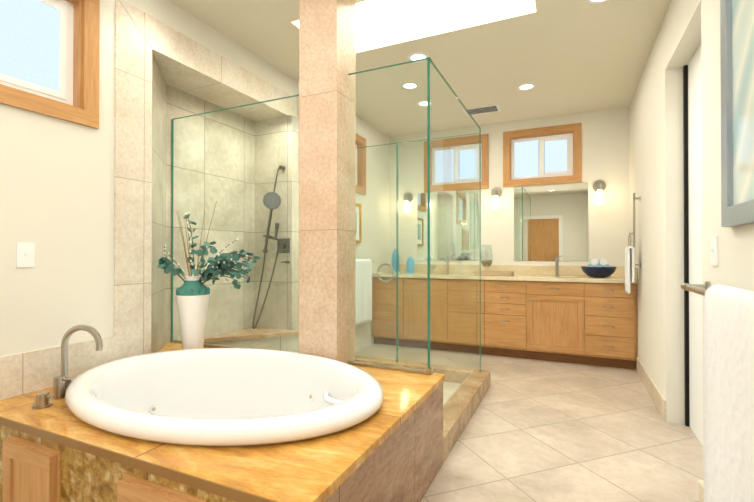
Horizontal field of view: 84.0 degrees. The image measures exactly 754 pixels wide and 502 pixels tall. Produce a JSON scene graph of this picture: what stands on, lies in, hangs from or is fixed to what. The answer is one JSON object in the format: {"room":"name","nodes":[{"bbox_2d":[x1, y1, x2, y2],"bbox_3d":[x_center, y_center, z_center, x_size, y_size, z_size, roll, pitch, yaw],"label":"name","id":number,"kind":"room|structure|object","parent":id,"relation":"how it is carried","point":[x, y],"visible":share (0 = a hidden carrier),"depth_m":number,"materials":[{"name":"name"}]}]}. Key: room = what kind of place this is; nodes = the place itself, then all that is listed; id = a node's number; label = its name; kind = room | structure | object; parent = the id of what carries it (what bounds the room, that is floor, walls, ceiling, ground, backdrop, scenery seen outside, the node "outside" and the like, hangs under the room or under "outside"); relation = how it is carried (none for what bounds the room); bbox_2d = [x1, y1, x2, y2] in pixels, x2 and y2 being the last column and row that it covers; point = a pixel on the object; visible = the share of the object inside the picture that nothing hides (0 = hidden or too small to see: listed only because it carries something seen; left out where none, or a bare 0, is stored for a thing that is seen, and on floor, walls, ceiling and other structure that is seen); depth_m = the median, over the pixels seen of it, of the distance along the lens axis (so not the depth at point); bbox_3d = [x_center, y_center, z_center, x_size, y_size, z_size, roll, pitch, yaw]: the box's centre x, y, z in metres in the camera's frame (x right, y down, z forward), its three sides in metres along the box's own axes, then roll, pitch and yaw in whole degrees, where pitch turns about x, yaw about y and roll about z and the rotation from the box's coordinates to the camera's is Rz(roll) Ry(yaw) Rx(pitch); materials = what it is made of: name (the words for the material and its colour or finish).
{"room":"bathroom","nodes":[
{"label":"bathroom","id":0,"kind":"room"},
{"bbox_2d":[0,0,150,355],"bbox_3d":[-2.187,-0.229,0.915,0.150,2.720,3.600,0,0,25],"label":"wall","id":1,"kind":"structure","parent":0,"point":[56,191],"depth_m":2.07,"materials":[{"name":"paint"}]},
{"bbox_2d":[16,242,34,266],"bbox_3d":[-1.621,0.017,1.936,0.016,0.114,0.070,0,0,25],"label":"light switch","id":2,"kind":"object","parent":1,"relation":"attached to","point":[25,254],"visible":1,"depth_m":1.94,"materials":[{"name":"white plastic"}]},
{"bbox_2d":[0,0,99,128],"bbox_3d":[-1.715,-1.013,1.837,0.105,0.720,0.910,0,0,25],"label":"window","id":3,"kind":"structure","parent":1,"relation":"in","point":[49,58],"depth_m":2.10,"materials":[{"name":"brown wood"}]},
{"bbox_2d":[0,0,288,399],"bbox_3d":[-1.245,-0.373,2.751,0.018,2.069,2.159,0,0,25],"label":"wall frame","id":4,"kind":"object","parent":1,"relation":"attached to","point":[140,35],"visible":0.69,"depth_m":2.40,"materials":[{"name":"beige tile"}]},
{"bbox_2d":[151,53,165,352],"bbox_3d":[-1.514,-0.035,2.807,0.110,2.356,0.647,0,0,-18],"label":"wall","id":5,"kind":"structure","parent":0,"point":[158,309],"depth_m":2.76,"materials":[{"name":"tile"}]},
{"bbox_2d":[166,84,254,342],"bbox_3d":[-1.369,-0.030,3.561,0.150,2.356,1.090,0,0,25],"label":"wall","id":6,"kind":"structure","parent":0,"point":[180,103],"depth_m":3.43,"materials":[{"name":"tile"}]},
{"bbox_2d":[151,0,296,120],"bbox_3d":[-1.285,-1.392,3.310,0.520,0.364,1.490,0,0,25],"label":"wall","id":7,"kind":"structure","parent":0,"point":[177,75],"depth_m":3.10,"materials":[{"name":"paint"}]},
{"bbox_2d":[255,115,298,330],"bbox_3d":[-0.913,-0.029,3.867,0.420,2.356,0.150,0,0,25],"label":"wall","id":8,"kind":"structure","parent":0,"point":[286,312],"depth_m":3.79,"materials":[{"name":"beige tile"}]},
{"bbox_2d":[252,165,289,328],"bbox_3d":[-0.940,-0.037,3.685,0.280,1.445,0.202,0,0,25],"label":"shower rail","id":9,"kind":"object","parent":8,"relation":"attached to","point":[272,203],"depth_m":3.67,"materials":[{"name":"silver metal"}]},
{"bbox_2d":[297,81,389,351],"bbox_3d":[-0.294,-0.204,4.883,0.150,2.720,2.210,0,0,25],"label":"wall","id":10,"kind":"structure","parent":0,"point":[363,130],"depth_m":5.27,"materials":[{"name":"paint"}]},
{"bbox_2d":[356,203,361,242],"bbox_3d":[-0.293,-0.321,4.678,0.024,0.450,0.480,0,0,25],"label":"picture","id":11,"kind":"object","parent":10,"relation":"attached to","point":[359,237],"depth_m":4.85,"materials":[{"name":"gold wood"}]},
{"bbox_2d":[356,133,365,194],"bbox_3d":[-0.342,-1.010,4.684,0.105,0.670,0.790,0,0,25],"label":"window","id":12,"kind":"structure","parent":10,"relation":"in","point":[362,169],"depth_m":4.96,"materials":[{"name":"brown wood"}]},
{"bbox_2d":[356,259,373,325],"bbox_3d":[-0.192,0.459,4.792,0.108,0.733,0.660,0,0,25],"label":"towel","id":13,"kind":"object","parent":10,"relation":"attached to","point":[367,266],"depth_m":4.78,"materials":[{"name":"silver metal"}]},
{"bbox_2d":[169,0,670,136],"bbox_3d":[-0.162,-1.957,2.027,3.900,0.750,7.400,0,0,25],"label":"ceiling","id":14,"kind":"structure","parent":0,"point":[565,57],"depth_m":3.29,"materials":[{"name":"paint"}]},
{"bbox_2d":[401,82,418,89],"bbox_3d":[0.312,-1.567,3.976,0.170,0.006,0.170,0,0,25],"label":"recessed light","id":15,"kind":"object","parent":14,"relation":"in","point":[406,85],"depth_m":3.97,"materials":[{"name":"white plastic"}]},
{"bbox_2d":[408,52,428,62],"bbox_3d":[0.334,-1.570,3.404,0.170,0.006,0.170,0,0,25],"label":"recessed light","id":16,"kind":"object","parent":14,"relation":"in","point":[415,56],"visible":0.69,"depth_m":3.38,"materials":[{"name":"white plastic"}]},
{"bbox_2d":[417,101,432,106],"bbox_3d":[0.508,-1.564,4.447,0.170,0.006,0.170,0,0,25],"label":"recessed light","id":17,"kind":"object","parent":14,"relation":"in","point":[422,103],"depth_m":4.45,"materials":[{"name":"white plastic"}]},
{"bbox_2d":[462,104,500,115],"bbox_3d":[1.160,-1.560,4.641,0.380,0.010,0.220,0,0,25],"label":"ceiling vent","id":18,"kind":"object","parent":14,"relation":"in","point":[484,109],"visible":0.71,"depth_m":4.61,"materials":[{"name":"white plastic"}]},
{"bbox_2d":[517,83,535,90],"bbox_3d":[1.426,-1.567,4.001,0.170,0.006,0.170,0,0,25],"label":"recessed light","id":19,"kind":"object","parent":14,"relation":"in","point":[525,86],"visible":1,"depth_m":3.99,"materials":[{"name":"white plastic"}]},
{"bbox_2d":[587,0,609,3],"bbox_3d":[1.388,-1.575,2.586,0.170,0.006,0.170,0,0,25],"label":"recessed light","id":20,"kind":"object","parent":14,"relation":"in","point":[596,1],"visible":1,"depth_m":2.64,"materials":[{"name":"white plastic"}]},
{"bbox_2d":[390,107,629,266],"bbox_3d":[1.477,-0.202,5.197,3.400,2.720,0.150,0,0,25],"label":"wall","id":21,"kind":"structure","parent":0,"point":[605,146],"depth_m":4.91,"materials":[{"name":"paint"}]},
{"bbox_2d":[403,193,412,212],"bbox_3d":[0.397,-0.638,5.557,0.130,0.283,0.110,0,0,25],"label":"sconce","id":22,"kind":"object","parent":21,"relation":"attached to","point":[409,195],"depth_m":5.54,"materials":[{"name":"white glass"}]},
{"bbox_2d":[417,190,478,259],"bbox_3d":[0.899,-0.322,5.379,0.800,0.882,0.006,0,0,25],"label":"mirror","id":23,"kind":"object","parent":21,"relation":"attached to","point":[421,204],"depth_m":5.37,"materials":[{"name":"silver metal"}]},
{"bbox_2d":[424,134,488,191],"bbox_3d":[1.014,-1.106,5.370,0.830,0.670,0.105,0,0,25],"label":"window","id":24,"kind":"structure","parent":21,"relation":"in","point":[484,161],"depth_m":5.37,"materials":[{"name":"brown wood"}]},
{"bbox_2d":[491,187,501,209],"bbox_3d":[1.440,-0.642,5.074,0.130,0.283,0.110,0,0,25],"label":"sconce","id":25,"kind":"object","parent":21,"relation":"attached to","point":[496,192],"visible":1,"depth_m":5.05,"materials":[{"name":"white glass"}]},
{"bbox_2d":[389,264,624,275],"bbox_3d":[1.449,0.225,5.112,2.814,0.104,0.020,0,0,25],"label":"backsplash","id":26,"kind":"structure","parent":21,"relation":"attached to","point":[529,270],"depth_m":4.96,"materials":[{"name":"beige stone"}]},
{"bbox_2d":[503,123,581,186],"bbox_3d":[1.938,-1.109,4.943,0.855,0.670,0.105,0,0,25],"label":"window","id":27,"kind":"structure","parent":21,"relation":"in","point":[543,155],"depth_m":4.95,"materials":[{"name":"brown wood"}]},
{"bbox_2d":[514,183,587,260],"bbox_3d":[2.009,-0.325,4.866,0.795,0.882,0.006,0,0,25],"label":"mirror","id":28,"kind":"object","parent":21,"relation":"attached to","point":[550,222],"visible":1,"depth_m":4.86,"materials":[{"name":"silver metal"}]},
{"bbox_2d":[593,180,605,204],"bbox_3d":[2.447,-0.644,4.607,0.130,0.283,0.110,0,0,25],"label":"sconce","id":29,"kind":"object","parent":21,"relation":"attached to","point":[599,186],"visible":1,"depth_m":4.59,"materials":[{"name":"white glass"}]},
{"bbox_2d":[355,344,702,501],"bbox_3d":[-0.162,1.173,2.008,3.900,0.130,7.400,0,0,25],"label":"floor","id":30,"kind":"structure","parent":0,"point":[542,431],"depth_m":2.51,"materials":[{"name":"tile"}]},
{"bbox_2d":[0,342,444,501],"bbox_3d":[-0.844,0.898,2.066,2.050,0.480,1.330,0,0,25],"label":"tub deck","id":31,"kind":"object","parent":30,"relation":"on","point":[390,449],"visible":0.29,"depth_m":1.45,"materials":[{"name":"stone"}]},
{"bbox_2d":[32,325,102,408],"bbox_3d":[-1.422,0.500,1.883,0.204,0.312,0.265,0,0,25],"label":"tub faucet","id":32,"kind":"object","parent":31,"relation":"on","point":[62,381],"visible":0.98,"depth_m":1.95,"materials":[{"name":"silver metal"}]},
{"bbox_2d":[157,201,259,349],"bbox_3d":[-1.083,0.170,2.640,0.592,0.982,0.373,0,0,25],"label":"vase","id":33,"kind":"object","parent":31,"relation":"on","point":[192,296],"visible":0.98,"depth_m":2.62,"materials":[{"name":"white ceramic"}]},
{"bbox_2d":[64,348,383,445],"bbox_3d":[-0.713,0.835,1.962,1.560,0.515,1.081,0,0,25],"label":"bathtub","id":34,"kind":"object","parent":31,"relation":"in","point":[223,397],"visible":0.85,"depth_m":2.20,"materials":[{"name":"ceramic"}]},
{"bbox_2d":[204,327,298,352],"bbox_3d":[-1.025,0.906,3.474,0.538,0.419,0.643,0,0,25],"label":"shower bench","id":35,"kind":"object","parent":30,"relation":"on","point":[279,340],"depth_m":3.54,"materials":[{"name":"stone"}]},
{"bbox_2d":[299,0,355,362],"bbox_3d":[-0.293,-0.219,2.499,0.255,2.720,0.225,0,0,25],"label":"marble column","id":36,"kind":"structure","parent":30,"relation":"on","point":[327,66],"depth_m":2.41,"materials":[{"name":"beige stone"}]},
{"bbox_2d":[355,355,490,462],"bbox_3d":[-0.074,1.081,3.241,1.618,0.130,1.449,0,0,25],"label":"sill","id":37,"kind":"structure","parent":30,"relation":"on","point":[458,418],"depth_m":3.02,"materials":[{"name":"stone"}]},
{"bbox_2d":[171,112,206,345],"bbox_3d":[-0.954,-0.156,2.824,1.213,1.635,0.024,0,0,25],"label":"glass","id":38,"kind":"object","parent":37,"relation":"on","point":[172,340],"depth_m":3.05,"materials":[{"name":"clear glass"}]},
{"bbox_2d":[207,94,298,349],"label":"glass","id":39,"kind":"object","parent":37,"relation":"on","point":[209,345],"depth_m":2.76,"materials":[{"name":"clear glass"}]},
{"bbox_2d":[347,57,480,419],"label":"glass","id":40,"kind":"object","parent":37,"relation":"on","point":[428,370],"depth_m":2.74,"materials":[{"name":"clear glass"}]},
{"bbox_2d":[372,276,636,368],"bbox_3d":[1.322,0.735,4.833,2.814,0.840,0.626,0,0,25],"label":"bathroom vanity","id":41,"kind":"object","parent":30,"relation":"on","point":[574,314],"depth_m":4.41,"materials":[{"name":"brown wood"}]},
{"bbox_2d":[372,272,637,283],"bbox_3d":[1.323,0.295,4.838,2.814,0.040,0.623,0,0,25],"label":"countertop","id":42,"kind":"structure","parent":41,"relation":"on","point":[517,275],"depth_m":4.49,"materials":[{"name":"beige stone"}]},
{"bbox_2d":[392,249,398,272],"bbox_3d":[0.239,0.128,5.377,0.100,0.300,0.100,0,0,25],"label":"vase","id":43,"kind":"object","parent":42,"relation":"on","point":[393,258],"depth_m":5.34,"materials":[{"name":"glass"}]},
{"bbox_2d":[406,257,414,273],"bbox_3d":[0.414,0.177,5.186,0.104,0.200,0.104,0,0,25],"label":"vase","id":44,"kind":"object","parent":42,"relation":"on","point":[411,265],"depth_m":5.14,"materials":[{"name":"glass"}]},
{"bbox_2d":[445,255,451,272],"bbox_3d":[0.870,0.165,5.164,0.077,0.224,0.148,0,0,25],"label":"vanity faucet","id":45,"kind":"object","parent":42,"relation":"on","point":[447,270],"depth_m":5.20,"materials":[{"name":"silver metal"}]},
{"bbox_2d":[481,245,492,270],"bbox_3d":[1.290,0.101,4.935,0.150,0.350,0.150,0,0,25],"label":"shell jar","id":46,"kind":"object","parent":42,"relation":"on","point":[486,263],"visible":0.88,"depth_m":4.90,"materials":[{"name":"clear glass"}]},
{"bbox_2d":[473,271,513,275],"bbox_3d":[1.310,0.252,4.715,0.420,0.045,0.220,0,0,25],"label":"tray","id":47,"kind":"object","parent":42,"relation":"on","point":[497,273],"visible":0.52,"depth_m":4.62,"materials":[{"name":"wicker"}]},
{"bbox_2d":[555,255,561,275],"bbox_3d":[2.005,0.162,4.639,0.077,0.224,0.148,0,0,25],"label":"vanity faucet","id":48,"kind":"object","parent":42,"relation":"on","point":[556,266],"visible":1,"depth_m":4.68,"materials":[{"name":"silver metal"}]},
{"bbox_2d":[581,258,616,277],"bbox_3d":[2.284,0.174,4.320,0.330,0.195,0.330,0,0,25],"label":"bowl","id":49,"kind":"object","parent":42,"relation":"on","point":[594,269],"visible":1,"depth_m":4.22,"materials":[{"name":"blue ceramic"}]},
{"bbox_2d":[629,0,700,423],"bbox_3d":[2.231,-0.215,3.184,0.220,2.720,3.170,0,0,25],"label":"wall","id":50,"kind":"structure","parent":0,"point":[656,165],"depth_m":2.88,"materials":[{"name":"paint"}]},
{"bbox_2d":[625,193,640,292],"bbox_3d":[2.353,-0.073,3.849,0.117,0.915,0.160,0,0,25],"label":"towel bar","id":51,"kind":"object","parent":50,"relation":"attached to","point":[630,264],"visible":1,"depth_m":3.82,"materials":[{"name":"silver metal"}]},
{"bbox_2d":[637,357,666,421],"bbox_3d":[2.201,1.076,3.391,0.014,0.140,1.295,0,0,25],"label":"baseboard","id":52,"kind":"structure","parent":50,"relation":"attached to","point":[656,395],"depth_m":3.20,"materials":[{"name":"tile"}]},
{"bbox_2d":[683,45,702,445],"bbox_3d":[1.818,-0.040,2.245,0.060,2.359,1.118,0,0,25],"label":"door","id":53,"kind":"structure","parent":50,"relation":"in","point":[692,146],"depth_m":2.63,"materials":[{"name":"white wood"}]},
{"bbox_2d":[701,0,753,481],"bbox_3d":[0.670,-0.235,-0.115,0.280,2.720,4.130,0,0,25],"label":"wall","id":54,"kind":"structure","parent":0,"point":[734,268],"depth_m":1.66,"materials":[{"name":"paint"}]},
{"bbox_2d":[699,480,703,501],"bbox_3d":[0.585,1.055,0.007,0.044,0.140,3.994,0,0,25],"label":"baseboard","id":55,"kind":"structure","parent":54,"relation":"attached to","point":[701,484],"depth_m":1.79,"materials":[{"name":"stone"}]},
{"bbox_2d":[710,236,717,265],"bbox_3d":[1.327,0.001,1.656,0.016,0.114,0.070,0,0,25],"label":"light switch","id":56,"kind":"object","parent":54,"relation":"attached to","point":[714,251],"visible":1,"depth_m":1.64,"materials":[{"name":"white plastic"}]},
{"bbox_2d":[681,281,753,501],"bbox_3d":[1.064,0.628,1.212,0.124,1.040,1.280,0,0,25],"label":"towel","id":57,"kind":"object","parent":54,"relation":"attached to","point":[728,388],"visible":1,"depth_m":1.18,"materials":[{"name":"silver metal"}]},
{"bbox_2d":[720,0,753,226],"bbox_3d":[1.071,-0.628,1.123,0.030,1.080,0.810,0,0,25],"label":"picture","id":58,"kind":"object","parent":54,"relation":"attached to","point":[737,98],"visible":1,"depth_m":1.39,"materials":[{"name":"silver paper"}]}
]}

